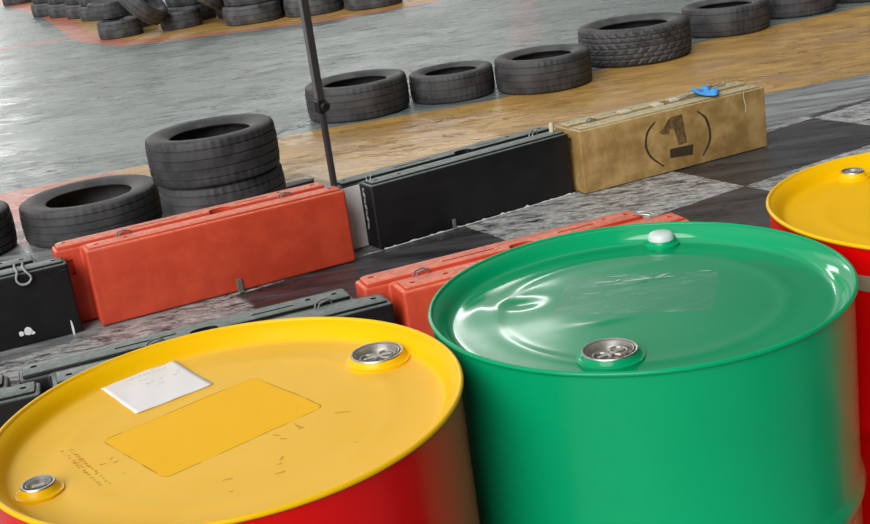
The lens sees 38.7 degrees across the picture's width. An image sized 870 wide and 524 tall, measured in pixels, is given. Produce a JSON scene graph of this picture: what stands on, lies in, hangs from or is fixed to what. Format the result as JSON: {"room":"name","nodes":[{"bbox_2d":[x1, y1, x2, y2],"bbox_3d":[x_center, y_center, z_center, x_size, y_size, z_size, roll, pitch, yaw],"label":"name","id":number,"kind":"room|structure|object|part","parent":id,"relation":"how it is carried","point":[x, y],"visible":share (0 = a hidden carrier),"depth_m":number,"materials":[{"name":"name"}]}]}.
{"room":"sports facility","nodes":[
{"label":"sports facility","id":0,"kind":"room"},
{"bbox_2d":[0,0,869,385],"bbox_3d":[-0.980,-6.823,26.148,80.000,0.001,66.000,-8,18,0],"label":"floor","id":1,"kind":"structure","parent":0,"point":[76,104],"depth_m":7.96,"materials":[{"name":"grey concrete"}]},
{"bbox_2d":[0,200,16,254],"bbox_3d":[-2.316,-0.125,5.907,0.600,0.200,0.600,-12,18,-12],"label":"tyre","id":2,"kind":"object","parent":1,"relation":"on","point":[8,236],"visible":1,"depth_m":5.87,"materials":[{"name":"black rubber"}]},
{"bbox_2d":[2,0,31,5],"bbox_3d":[-7.617,-4.847,22.692,0.620,0.200,0.620,-8,18,0],"label":"tyre","id":3,"kind":"object","parent":1,"relation":"on","point":[5,2],"visible":0.91,"depth_m":22.44,"materials":[{"name":"rubber"}]},
{"bbox_2d":[0,374,43,427],"bbox_3d":[-1.590,0.563,3.339,1.090,0.281,0.210,-13,18,-13],"label":"barrier","id":4,"kind":"object","parent":1,"relation":"on","point":[13,399],"visible":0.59,"depth_m":3.33,"materials":[{"name":"black plastic"}]},
{"bbox_2d":[31,3,48,16],"bbox_3d":[-5.934,-3.941,19.180,0.620,0.200,0.620,-8,18,0],"label":"tyre","id":5,"kind":"object","parent":1,"relation":"on","point":[38,10],"visible":0.44,"depth_m":18.91,"materials":[{"name":"rubber"}]},
{"bbox_2d":[31,0,47,3],"bbox_3d":[-5.943,-4.145,19.157,0.620,0.200,0.620,-8,18,0],"label":"tyre","id":6,"kind":"object","parent":5,"relation":"on","point":[33,1],"visible":0.77,"depth_m":18.92,"materials":[{"name":"rubber"}]},
{"bbox_2d":[0,255,82,350],"bbox_3d":[-1.872,0.239,4.481,1.110,0.297,0.202,-14,19,-19],"label":"barrier","id":7,"kind":"object","parent":1,"relation":"on","point":[45,308],"visible":0.97,"depth_m":4.52,"materials":[{"name":"black plastic"}]},
{"bbox_2d":[13,262,31,285],"bbox_3d":[-1.503,0.043,4.511,0.061,0.066,0.107,-14,19,-19],"label":"rope loop","id":8,"kind":"object","parent":7,"relation":"hanging from","point":[22,263],"visible":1,"depth_m":4.47,"materials":[{"name":"white fabric"}]},
{"bbox_2d":[47,3,65,17],"bbox_3d":[-5.491,-3.805,18.570,0.620,0.200,0.620,-8,18,0],"label":"tyre","id":9,"kind":"object","parent":1,"relation":"on","point":[54,10],"visible":0.4,"depth_m":18.30,"materials":[{"name":"rubber"}]},
{"bbox_2d":[47,0,64,3],"bbox_3d":[-5.500,-4.009,18.546,0.620,0.200,0.620,-8,18,0],"label":"tyre","id":10,"kind":"object","parent":9,"relation":"on","point":[49,1],"visible":0.8,"depth_m":18.30,"materials":[{"name":"rubber"}]},
{"bbox_2d":[64,4,80,18],"bbox_3d":[-5.054,-3.674,17.974,0.620,0.200,0.620,-8,18,0],"label":"tyre","id":11,"kind":"object","parent":1,"relation":"on","point":[71,11],"visible":0.24,"depth_m":17.73,"materials":[{"name":"rubber"}]},
{"bbox_2d":[65,0,79,4],"bbox_3d":[-5.063,-3.877,17.951,0.620,0.200,0.620,-8,18,0],"label":"tyre","id":12,"kind":"object","parent":11,"relation":"on","point":[68,2],"visible":0.7,"depth_m":17.73,"materials":[{"name":"rubber"}]},
{"bbox_2d":[78,6,90,20],"bbox_3d":[-4.663,-3.519,17.330,0.620,0.200,0.620,-8,18,0],"label":"tyre","id":13,"kind":"object","parent":1,"relation":"on","point":[83,11],"visible":0.27,"depth_m":17.11,"materials":[{"name":"rubber"}]},
{"bbox_2d":[79,0,101,5],"bbox_3d":[-4.672,-3.723,17.306,0.620,0.200,0.620,-8,18,0],"label":"tyre","id":14,"kind":"object","parent":13,"relation":"on","point":[82,2],"visible":0.48,"depth_m":17.08,"materials":[{"name":"rubber"}]},
{"bbox_2d":[19,174,162,247],"bbox_3d":[-1.675,-0.255,6.048,0.672,0.185,0.672,2,20,28],"label":"tyre","id":15,"kind":"object","parent":1,"relation":"on","point":[86,207],"visible":0.93,"depth_m":5.84,"materials":[{"name":"black rubber"}]},
{"bbox_2d":[97,15,143,39],"bbox_3d":[-3.717,-2.769,14.618,0.524,0.200,0.524,-8,18,0],"label":"tyre","id":16,"kind":"object","parent":1,"relation":"on","point":[126,26],"visible":0.94,"depth_m":14.42,"materials":[{"name":"rubber"}]},
{"bbox_2d":[87,0,129,20],"bbox_3d":[-3.921,-3.033,14.866,0.480,0.200,0.480,-8,18,0],"label":"tyre","id":17,"kind":"object","parent":16,"relation":"on","point":[104,9],"visible":0.85,"depth_m":14.67,"materials":[{"name":"rubber"}]},
{"bbox_2d":[127,13,150,26],"bbox_3d":[-3.773,-3.055,15.517,0.620,0.200,0.620,-8,18,0],"label":"tyre","id":18,"kind":"object","parent":1,"relation":"on","point":[130,14],"visible":0.06,"depth_m":15.29,"materials":[{"name":"rubber"}]},
{"bbox_2d":[160,7,202,29],"bbox_3d":[-3.011,-2.885,14.661,0.500,0.200,0.500,-8,18,0],"label":"tyre","id":19,"kind":"object","parent":1,"relation":"on","point":[180,18],"visible":0.9,"depth_m":14.47,"materials":[{"name":"rubber"}]},
{"bbox_2d":[118,0,167,24],"bbox_3d":[-3.388,-3.005,14.279,0.542,0.577,0.630,-6,18,7],"label":"tyre","id":20,"kind":"object","parent":19,"relation":"on","point":[152,12],"visible":1,"depth_m":14.07,"materials":[{"name":"rubber"}]},
{"bbox_2d":[167,3,216,19],"bbox_3d":[-3.010,-3.090,15.289,0.620,0.200,0.620,-8,18,0],"label":"tyre","id":21,"kind":"object","parent":1,"relation":"on","point":[207,12],"visible":0.36,"depth_m":15.08,"materials":[{"name":"rubber"}]},
{"bbox_2d":[165,0,200,6],"bbox_3d":[-3.018,-3.287,15.246,0.620,0.200,0.620,-8,18,0],"label":"tyre","id":22,"kind":"object","parent":21,"relation":"on","point":[169,3],"visible":0.88,"depth_m":15.00,"materials":[{"name":"rubber"}]},
{"bbox_2d":[52,182,355,325],"bbox_3d":[-0.880,-0.038,4.809,1.120,0.319,0.222,-15,19,-20],"label":"barrier","id":23,"kind":"object","parent":1,"relation":"on","point":[145,268],"visible":0.98,"depth_m":4.73,"materials":[{"name":"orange plastic"}]},
{"bbox_2d":[298,0,337,185],"bbox_3d":[-0.491,-0.939,4.773,0.045,1.350,0.070,-16,19,-23],"label":"marker pole","id":24,"kind":"object","parent":23,"relation":"on","point":[321,105],"visible":0.98,"depth_m":4.85,"materials":[{"name":"black metal"}]},
{"bbox_3d":[-0.430,-0.610,4.859,0.038,0.038,0.022,-16,19,-23],"label":"clamp knob","id":25,"kind":"part","parent":24,"relation":"part of","materials":[{"name":"black plastic"}]},
{"bbox_2d":[19,288,395,391],"bbox_3d":[-0.641,0.328,3.629,1.070,0.287,0.215,-14,19,-16],"label":"barrier","id":26,"kind":"object","parent":1,"relation":"on","point":[50,373],"visible":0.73,"depth_m":3.62,"materials":[{"name":"black plastic"}]},
{"bbox_2d":[216,10,222,18],"bbox_3d":[-2.368,-3.120,15.099,0.620,0.200,0.620,-8,18,0],"label":"tyre","id":27,"kind":"object","parent":1,"relation":"on","point":[219,14],"visible":0.06,"depth_m":14.95,"materials":[{"name":"rubber"}]},
{"bbox_2d":[158,162,286,217],"bbox_3d":[-1.014,-0.331,5.946,0.600,0.212,0.600,-14,19,-16],"label":"tyre","id":28,"kind":"object","parent":1,"relation":"on","point":[173,201],"visible":0.42,"depth_m":5.69,"materials":[{"name":"black rubber"}]},
{"bbox_2d":[145,113,279,188],"bbox_3d":[-1.051,-0.530,5.864,0.616,0.221,0.616,-16,20,-23],"label":"tyre","id":29,"kind":"object","parent":28,"relation":"on","point":[224,149],"visible":1,"depth_m":5.64,"materials":[{"name":"black rubber"}]},
{"bbox_2d":[0,317,479,523],"bbox_3d":[-0.200,0.593,1.675,0.596,0.880,0.596,-8,18,0],"label":"drum","id":30,"kind":"object","parent":1,"relation":"on","point":[300,420],"visible":1,"depth_m":1.51,"materials":[{"name":"red paint"}]},
{"bbox_2d":[60,449,110,485],"bbox_3d":[-0.421,0.246,1.488,0.015,0.001,0.141,-19,21,-31],"label":"print","id":31,"kind":"object","parent":30,"relation":"on","point":[78,467],"depth_m":1.49},
{"bbox_2d":[101,360,212,413],"bbox_3d":[-0.387,0.169,1.706,0.115,0.002,0.144,-20,21,-31],"label":"paper label","id":32,"kind":"object","parent":30,"relation":"on","point":[150,388],"visible":1,"depth_m":1.70,"materials":[{"name":"white paper"}]},
{"bbox_2d":[222,0,282,25],"bbox_3d":[-2.088,-2.864,14.174,0.680,0.210,0.680,-8,18,0],"label":"tyre","id":33,"kind":"object","parent":1,"relation":"on","point":[270,10],"visible":0.9,"depth_m":13.90,"materials":[{"name":"rubber"}]},
{"bbox_2d":[223,0,272,6],"bbox_3d":[-2.098,-3.072,14.149,0.660,0.200,0.660,-8,18,0],"label":"tyre","id":34,"kind":"object","parent":33,"relation":"on","point":[230,3],"visible":1,"depth_m":13.89,"materials":[{"name":"rubber"}]},
{"bbox_2d":[196,0,224,11],"bbox_3d":[-2.740,-3.157,14.373,0.713,0.589,0.740,-12,18,-12],"label":"tyre","id":35,"kind":"object","parent":34,"relation":"on","point":[217,5],"visible":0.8,"depth_m":14.16,"materials":[{"name":"rubber"}]},
{"bbox_2d":[286,178,313,188],"bbox_3d":[-0.701,-0.397,6.318,0.191,0.020,0.089,-17,20,-26],"label":"scrap","id":36,"kind":"object","parent":1,"relation":"on","point":[301,182],"visible":0.59,"depth_m":6.30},
{"bbox_2d":[283,0,342,16],"bbox_3d":[-1.394,-2.954,14.146,0.670,0.210,0.670,-8,18,0],"label":"tyre","id":37,"kind":"object","parent":1,"relation":"on","point":[291,7],"visible":0.84,"depth_m":13.89,"materials":[{"name":"rubber"}]},
{"bbox_2d":[305,69,409,122],"bbox_3d":[-0.501,-1.076,7.989,0.666,0.220,0.666,-7,18,4],"label":"tyre","id":38,"kind":"object","parent":1,"relation":"on","point":[371,93],"visible":0.93,"depth_m":7.73,"materials":[{"name":"black rubber"}]},
{"bbox_2d":[343,0,402,9],"bbox_3d":[-0.704,-3.000,13.984,0.670,0.210,0.670,-8,18,0],"label":"tyre","id":39,"kind":"object","parent":1,"relation":"on","point":[349,4],"visible":1,"depth_m":13.72,"materials":[{"name":"rubber"}]},
{"bbox_2d":[409,60,494,104],"bbox_3d":[0.111,-1.176,8.086,0.556,0.182,0.556,2,21,29],"label":"tyre","id":40,"kind":"object","parent":1,"relation":"on","point":[458,81],"visible":1,"depth_m":7.88,"materials":[{"name":"black rubber"}]},
{"bbox_2d":[336,126,573,248],"bbox_3d":[0.098,-0.322,5.287,1.068,0.295,0.222,-17,20,-26],"label":"barrier","id":41,"kind":"object","parent":1,"relation":"on","point":[389,206],"visible":0.94,"depth_m":5.20,"materials":[{"name":"black plastic"}]},
{"bbox_2d":[549,122,553,132],"bbox_3d":[0.510,-0.587,5.425,0.022,0.050,0.022,-8,18,0],"label":"peg","id":42,"kind":"object","parent":41,"relation":"on","point":[551,126],"visible":1,"depth_m":5.42,"materials":[{"name":"plastic"}]},
{"bbox_2d":[355,210,688,337],"bbox_3d":[0.301,0.085,3.930,1.070,0.305,0.220,-14,19,-17],"label":"barrier","id":43,"kind":"object","parent":1,"relation":"on","point":[411,289],"visible":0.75,"depth_m":3.79,"materials":[{"name":"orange plastic"}]},
{"bbox_2d":[494,44,591,94],"bbox_3d":[0.698,-1.248,7.995,0.624,0.215,0.624,-12,18,-11],"label":"tyre","id":44,"kind":"object","parent":1,"relation":"on","point":[554,67],"visible":1,"depth_m":7.77,"materials":[{"name":"black rubber"}]},
{"bbox_2d":[578,12,691,67],"bbox_3d":[1.370,-1.530,8.510,0.768,0.248,0.768,-8,18,0],"label":"tyre","id":45,"kind":"object","parent":1,"relation":"on","point":[644,38],"visible":0.96,"depth_m":8.22,"materials":[{"name":"black rubber"}]},
{"bbox_2d":[428,221,865,523],"bbox_3d":[0.343,0.448,1.879,0.596,0.880,0.596,-8,18,0],"label":"drum","id":46,"kind":"object","parent":1,"relation":"on","point":[687,372],"visible":0.99,"depth_m":1.59,"materials":[{"name":"green paint"}]},
{"bbox_3d":[0.286,0.048,1.748,0.581,0.025,0.581,-8,18,0],"label":"lid","id":47,"kind":"part","parent":46,"relation":"part of","materials":[{"name":"green paint"}]},
{"bbox_2d":[555,81,766,193],"bbox_3d":[1.044,-0.584,5.658,1.000,0.301,0.201,-15,19,-21],"label":"barrier","id":48,"kind":"object","parent":1,"relation":"on","point":[609,149],"visible":0.94,"depth_m":5.56,"materials":[{"name":"beige plastic"}]},
{"bbox_2d":[679,82,725,100],"bbox_3d":[1.222,-0.791,5.717,0.314,0.021,0.051,-20,21,-32],"label":"wire twist","id":49,"kind":"object","parent":48,"relation":"on","point":[723,83],"visible":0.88,"depth_m":5.72,"materials":[{"name":"grey metal"}]},
{"bbox_2d":[689,85,719,95],"bbox_3d":[1.239,-0.781,5.651,0.117,0.030,0.137,-15,19,-21],"label":"scrap","id":50,"kind":"object","parent":48,"relation":"on","point":[707,91],"visible":1,"depth_m":5.63,"materials":[{"name":"blue plastic"}]},
{"bbox_2d":[681,0,769,37],"bbox_3d":[2.126,-1.797,9.065,0.630,0.205,0.630,8,24,41],"label":"tyre","id":51,"kind":"object","parent":1,"relation":"on","point":[708,18],"visible":0.94,"depth_m":8.82,"materials":[{"name":"black rubber"}]},
{"bbox_2d":[769,0,836,18],"bbox_3d":[2.732,-2.009,9.446,0.630,0.205,0.630,-6,18,6],"label":"tyre","id":52,"kind":"object","parent":1,"relation":"on","point":[779,9],"visible":0.68,"depth_m":9.19,"materials":[{"name":"black rubber"}]},
{"bbox_2d":[766,152,869,523],"bbox_3d":[0.888,0.300,2.091,0.596,0.880,0.596,-8,18,0],"label":"drum","id":53,"kind":"object","parent":1,"relation":"on","point":[827,203],"visible":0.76,"depth_m":1.99,"materials":[{"name":"red paint"}]},
{"bbox_3d":[0.831,-0.100,1.960,0.581,0.024,0.581,-8,18,0],"label":"lid","id":54,"kind":"part","parent":53,"relation":"part of","materials":[{"name":"yellow paint"}]},
{"bbox_2d":[836,0,869,2],"bbox_3d":[3.355,-2.176,9.684,0.630,0.205,0.630,-12,18,-13],"label":"tyre","id":55,"kind":"object","parent":1,"relation":"on","point":[838,1],"visible":0.66,"depth_m":9.48,"materials":[{"name":"black rubber"}]}
]}

